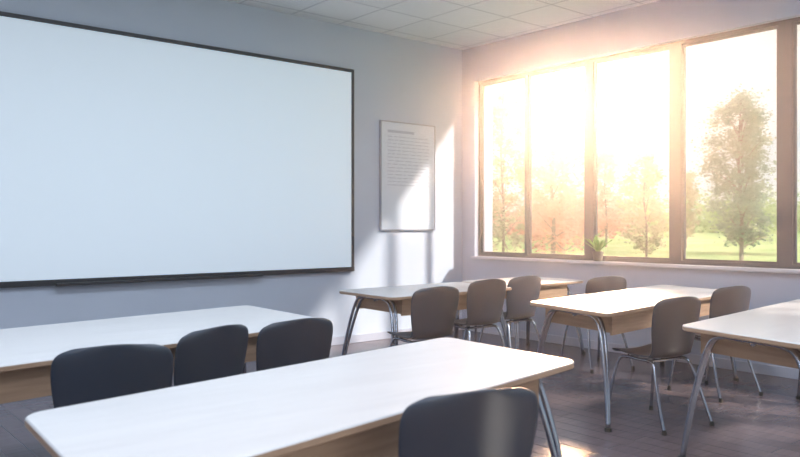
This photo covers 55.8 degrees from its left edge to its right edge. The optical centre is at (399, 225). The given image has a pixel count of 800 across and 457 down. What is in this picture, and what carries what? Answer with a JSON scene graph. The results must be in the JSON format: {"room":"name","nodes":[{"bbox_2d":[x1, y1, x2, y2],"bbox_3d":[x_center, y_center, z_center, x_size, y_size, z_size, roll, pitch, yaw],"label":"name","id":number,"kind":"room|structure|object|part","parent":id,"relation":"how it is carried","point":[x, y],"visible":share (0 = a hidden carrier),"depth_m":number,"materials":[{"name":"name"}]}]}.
{"room":"classroom","nodes":[
{"label":"classroom","id":0,"kind":"room"},
{"bbox_2d":[0,0,461,336],"bbox_3d":[-3.029,-0.455,6.426,10.420,3.510,0.200,0,0,-40],"label":"wall","id":1,"kind":"structure","parent":0,"point":[398,79],"depth_m":8.22,"materials":[{"name":"paint"}]},
{"bbox_2d":[0,11,353,287],"bbox_3d":[-2.048,-0.613,7.054,4.030,2.235,0.100,0,0,-40],"label":"whiteboard","id":2,"kind":"object","parent":1,"relation":"attached to","point":[126,157],"visible":1,"depth_m":6.94,"materials":[{"name":"white plastic"}]},
{"bbox_2d":[55,274,262,285],"bbox_3d":[-2.131,0.492,6.948,1.955,0.025,0.045,0,0,-40],"label":"tray","id":3,"kind":"object","parent":2,"relation":"on","point":[165,277],"depth_m":6.80,"materials":[{"name":"grey metal"}]},
{"bbox_2d":[331,327,461,345],"bbox_3d":[-3.006,1.255,6.305,9.900,0.090,0.015,0,0,-40],"label":"baseboard","id":4,"kind":"structure","parent":1,"relation":"attached to","point":[373,336],"depth_m":8.50,"materials":[{"name":"grey paint"}]},
{"bbox_2d":[379,120,434,230],"bbox_3d":[0.095,-0.580,8.895,0.844,1.264,0.034,0,0,-40],"label":"poster","id":5,"kind":"object","parent":1,"relation":"attached to","point":[406,150],"visible":1,"depth_m":8.85,"materials":[{"name":"white paper"}]},
{"bbox_2d":[0,330,799,456],"bbox_3d":[0.271,1.360,2.493,10.420,0.120,10.470,0,0,-40],"label":"floor","id":6,"kind":"structure","parent":0,"point":[747,423],"depth_m":5.29,"materials":[{"name":"brown wood"}]},
{"bbox_2d":[50,344,173,408],"bbox_3d":[-1.176,0.875,3.072,0.482,0.850,0.526,0,0,-25],"label":"chair","id":7,"kind":"object","parent":6,"relation":"on","point":[89,374],"visible":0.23,"depth_m":2.87,"materials":[{"name":"plastic"}]},
{"bbox_2d":[0,305,331,403],"bbox_3d":[-1.445,0.925,3.970,1.141,0.750,2.452,0,0,41],"label":"table","id":8,"kind":"object","parent":6,"relation":"on","point":[27,354],"visible":0.34,"depth_m":3.79,"materials":[{"name":"laminate"}]},
{"bbox_3d":[-1.445,0.935,3.970,1.122,0.713,2.443,0,0,41],"label":"leg frame","id":9,"kind":"part","parent":8,"relation":"part of","materials":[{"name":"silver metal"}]},
{"bbox_2d":[174,324,248,386],"bbox_3d":[-0.987,0.875,3.540,0.526,0.850,0.482,0,0,32],"label":"chair","id":10,"kind":"object","parent":6,"relation":"on","point":[220,351],"visible":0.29,"depth_m":3.38,"materials":[{"name":"plastic"}]},
{"bbox_2d":[256,318,332,370],"bbox_3d":[-0.618,0.875,3.851,0.482,0.850,0.525,0,0,-42],"label":"chair","id":11,"kind":"object","parent":6,"relation":"on","point":[297,341],"visible":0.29,"depth_m":3.66,"materials":[{"name":"plastic"}]},
{"bbox_2d":[25,338,573,456],"bbox_3d":[-0.188,0.925,2.643,0.845,0.750,2.221,0,0,41],"label":"table","id":12,"kind":"object","parent":6,"relation":"on","point":[351,405],"visible":0.92,"depth_m":2.30,"materials":[{"name":"laminate"}]},
{"bbox_3d":[-0.188,0.935,2.643,0.826,0.713,2.211,0,0,41],"label":"leg frame","id":13,"kind":"part","parent":12,"relation":"part of","materials":[{"name":"silver metal"}]},
{"bbox_2d":[387,286,458,346],"bbox_3d":[0.181,0.875,5.826,0.482,0.850,0.526,0,0,-34],"label":"chair","id":14,"kind":"object","parent":6,"relation":"on","point":[433,309],"visible":0.88,"depth_m":5.65,"materials":[{"name":"plastic"}]},
{"bbox_3d":[0.181,1.076,5.826,0.471,0.430,0.514,0,0,-34],"label":"leg frame","id":15,"kind":"part","parent":14,"relation":"part of","materials":[{"name":"silver metal"}]},
{"bbox_2d":[339,282,511,355],"bbox_3d":[0.255,0.925,6.650,1.534,0.750,0.882,0,0,-40],"label":"table","id":16,"kind":"object","parent":6,"relation":"on","point":[396,300],"visible":0.62,"depth_m":6.40,"materials":[{"name":"laminate"}]},
{"bbox_2d":[398,387,537,456],"bbox_3d":[0.139,0.875,2.281,0.482,0.850,0.526,0,0,-24],"label":"chair","id":17,"kind":"object","parent":6,"relation":"on","point":[500,422],"visible":1,"depth_m":2.07,"materials":[{"name":"plastic"}]},
{"bbox_2d":[444,279,505,347],"bbox_3d":[0.656,0.875,6.617,0.482,0.850,0.525,0,0,-36],"label":"chair","id":18,"kind":"object","parent":6,"relation":"on","point":[485,298],"visible":0.83,"depth_m":6.44,"materials":[{"name":"plastic"}]},
{"bbox_3d":[0.656,1.076,6.617,0.471,0.430,0.514,0,0,-36],"label":"leg frame","id":19,"kind":"part","parent":18,"relation":"part of","materials":[{"name":"silver metal"}]},
{"bbox_2d":[479,275,545,354],"bbox_3d":[1.043,0.875,7.046,0.482,0.850,0.525,0,0,-38],"label":"chair","id":20,"kind":"object","parent":6,"relation":"on","point":[525,289],"visible":0.7,"depth_m":6.86,"materials":[{"name":"plastic"}]},
{"bbox_3d":[1.043,1.076,7.046,0.471,0.430,0.514,0,0,-38],"label":"leg frame","id":21,"kind":"part","parent":20,"relation":"part of","materials":[{"name":"silver metal"}]},
{"bbox_2d":[462,277,585,354],"bbox_3d":[1.240,0.925,7.607,1.134,0.750,0.842,0,0,-40],"label":"table","id":22,"kind":"object","parent":6,"relation":"on","point":[550,288],"visible":0.3,"depth_m":7.50,"materials":[{"name":"laminate"}]},
{"bbox_2d":[560,276,634,372],"bbox_3d":[1.815,0.875,7.001,0.482,0.850,0.526,0,0,-22],"label":"chair","id":23,"kind":"object","parent":6,"relation":"on","point":[607,283],"visible":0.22,"depth_m":6.79,"materials":[{"name":"plastic"}]},
{"bbox_3d":[1.815,1.076,7.001,0.471,0.430,0.514,0,0,-22],"label":"leg frame","id":24,"kind":"part","parent":23,"relation":"part of","materials":[{"name":"silver metal"}]},
{"bbox_2d":[530,285,738,431],"bbox_3d":[1.889,0.925,5.932,0.819,0.750,2.507,0,0,44],"label":"table","id":25,"kind":"object","parent":6,"relation":"on","point":[615,312],"visible":0.69,"depth_m":5.33,"materials":[{"name":"laminate"}]},
{"bbox_2d":[604,296,714,435],"bbox_3d":[1.714,0.875,5.020,0.482,0.850,0.526,0,0,-30],"label":"chair","id":26,"kind":"object","parent":6,"relation":"on","point":[670,341],"visible":0.94,"depth_m":4.84,"materials":[{"name":"plastic"}]},
{"bbox_3d":[1.714,1.076,5.020,0.471,0.430,0.514,0,0,-30],"label":"leg frame","id":27,"kind":"part","parent":26,"relation":"part of","materials":[{"name":"silver metal"}]},
{"bbox_2d":[667,286,762,402],"bbox_3d":[2.450,0.875,5.897,0.482,0.850,0.526,0,0,-28],"label":"chair","id":28,"kind":"object","parent":6,"relation":"on","point":[733,299],"visible":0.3,"depth_m":5.69,"materials":[{"name":"plastic"}]},
{"bbox_3d":[2.450,1.076,5.897,0.471,0.430,0.514,0,0,-28],"label":"leg frame","id":29,"kind":"part","parent":28,"relation":"part of","materials":[{"name":"silver metal"}]},
{"bbox_2d":[678,299,799,456],"bbox_3d":[2.465,0.925,4.561,0.820,0.750,2.383,0,0,44],"label":"table","id":30,"kind":"object","parent":6,"relation":"on","point":[770,334],"visible":1,"depth_m":4.09,"materials":[{"name":"laminate"}]},
{"bbox_2d":[225,0,658,49],"bbox_3d":[0.271,-2.285,2.493,10.420,0.150,10.470,0,0,-40],"label":"ceiling","id":31,"kind":"structure","parent":0,"point":[456,24],"depth_m":7.89,"materials":[{"name":"tile"}]},
{"bbox_2d":[462,0,799,367],"bbox_3d":[4.204,-0.455,5.662,0.320,3.510,10.270,0,0,-40],"label":"wall","id":32,"kind":"structure","parent":0,"point":[660,22],"depth_m":8.01,"materials":[{"name":"paint"}]},
{"bbox_2d":[479,72,525,257],"bbox_3d":[1.248,-0.710,9.099,0.070,2.160,0.765,0,0,-40],"label":"frame","id":33,"kind":"object","parent":32,"relation":"attached to","point":[482,84],"visible":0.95,"depth_m":9.35,"materials":[{"name":"metal"}]},
{"bbox_2d":[526,60,588,259],"bbox_3d":[1.776,-0.710,8.471,0.070,2.160,0.875,0,0,-40],"label":"frame","id":34,"kind":"object","parent":32,"relation":"attached to","point":[585,63],"visible":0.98,"depth_m":8.50,"materials":[{"name":"metal"}]},
{"bbox_2d":[462,325,798,378],"bbox_3d":[4.081,1.255,5.549,0.015,0.090,10.255,0,0,-40],"label":"baseboard","id":35,"kind":"structure","parent":32,"relation":"attached to","point":[786,372],"depth_m":7.11,"materials":[{"name":"grey paint"}]},
{"bbox_2d":[589,42,675,263],"bbox_3d":[2.381,-0.710,7.749,0.070,2.160,1.010,0,0,-40],"label":"frame","id":36,"kind":"object","parent":32,"relation":"attached to","point":[593,63],"visible":0.82,"depth_m":7.74,"materials":[{"name":"wood"}]},
{"bbox_2d":[471,256,799,273],"bbox_3d":[3.904,0.385,5.965,0.390,0.030,8.980,0,0,-40],"label":"window sill","id":37,"kind":"structure","parent":32,"relation":"attached to","point":[731,268],"depth_m":7.42,"materials":[{"name":"grey laminate"}]},
{"bbox_2d":[585,234,611,260],"bbox_3d":[2.075,0.227,7.931,0.181,0.286,0.321,0,0,-34],"label":"potted plant","id":38,"kind":"object","parent":37,"relation":"on","point":[597,254],"visible":0.99,"depth_m":7.90,"materials":[{"name":"green plant"}]},
{"bbox_3d":[2.080,0.320,7.933,0.120,0.100,0.120,0,0,-40],"label":"pot","id":39,"kind":"part","parent":38,"relation":"part of","materials":[{"name":"grey ceramic"}]},
{"bbox_2d":[676,20,784,268],"bbox_3d":[3.037,-0.710,6.967,0.070,2.160,1.030,0,0,-40],"label":"frame","id":40,"kind":"object","parent":32,"relation":"attached to","point":[681,46],"visible":0.92,"depth_m":6.98,"materials":[{"name":"wood"}]},
{"bbox_2d":[785,17,799,268],"bbox_3d":[3.706,-0.710,6.170,0.070,2.160,1.050,0,0,-40],"label":"frame","id":41,"kind":"object","parent":32,"relation":"attached to","point":[791,24],"visible":1,"depth_m":6.52,"materials":[{"name":"metal"}]},
{"label":"outside","id":42,"kind":"structure","parent":0,"visible":0},
{"bbox_2d":[492,227,799,262],"bbox_3d":[15.378,0.875,78.174,110.000,1.549,180.000,0,0,-40],"label":"lawn","id":43,"kind":"structure","parent":42,"point":[702,246],"depth_m":25.95,"materials":[{"name":"green plant"}]},
{"bbox_2d":[492,91,533,252],"bbox_3d":[2.699,-1.278,20.028,1.588,4.723,1.901,0,0,-40],"label":"tree","id":44,"kind":"object","parent":43,"relation":"on","point":[498,122],"visible":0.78,"depth_m":19.89,"materials":[{"name":"green plant"}]},
{"bbox_2d":[509,119,610,253],"bbox_3d":[4.582,-1.014,22.027,2.874,4.222,2.604,0,0,31],"label":"tree","id":45,"kind":"object","parent":43,"relation":"on","point":[555,162],"visible":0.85,"depth_m":21.74,"materials":[{"name":"green plant"}]},
{"bbox_2d":[492,174,651,237],"bbox_3d":[7.381,-0.519,37.916,10.390,4.464,6.589,0,0,7],"label":"hedge","id":46,"kind":"object","parent":43,"relation":"on","point":[620,223],"visible":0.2,"depth_m":36.48,"materials":[{"name":"green plant"}]},
{"bbox_2d":[583,147,627,246],"bbox_3d":[7.401,-1.073,26.985,1.709,3.756,1.692,0,0,7],"label":"tree","id":47,"kind":"object","parent":43,"relation":"on","point":[606,160],"visible":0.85,"depth_m":26.83,"materials":[{"name":"green plant"}]},
{"bbox_2d":[617,148,668,256],"bbox_3d":[6.142,-0.438,19.024,1.290,3.060,1.415,0,0,-40],"label":"tree","id":48,"kind":"object","parent":43,"relation":"on","point":[645,191],"visible":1,"depth_m":18.92,"materials":[{"name":"green plant"}]},
{"bbox_2d":[492,188,799,232],"bbox_3d":[22.167,-0.506,44.234,43.347,3.718,7.831,0,0,1],"label":"hedge","id":49,"kind":"object","parent":43,"relation":"on","point":[707,217],"visible":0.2,"depth_m":42.73,"materials":[{"name":"green plant"}]},
{"bbox_2d":[667,170,702,247],"bbox_3d":[9.866,-0.592,25.986,1.163,2.805,1.243,0,0,-2],"label":"tree","id":50,"kind":"object","parent":43,"relation":"on","point":[691,196],"visible":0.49,"depth_m":25.82,"materials":[{"name":"green plant"}]},
{"bbox_2d":[599,160,799,228],"bbox_3d":[31.362,-1.909,57.413,32.113,7.990,10.444,0,0,1],"label":"trees","id":51,"kind":"object","parent":43,"relation":"on","point":[658,196],"visible":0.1,"depth_m":57.44,"materials":[{"name":"green plant"}]},
{"bbox_2d":[688,83,776,260],"bbox_3d":[7.563,-1.017,16.971,2.002,4.335,2.235,0,0,-1],"label":"tree","id":52,"kind":"object","parent":43,"relation":"on","point":[746,197],"visible":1,"depth_m":16.84,"materials":[{"name":"green plant"}]}
]}

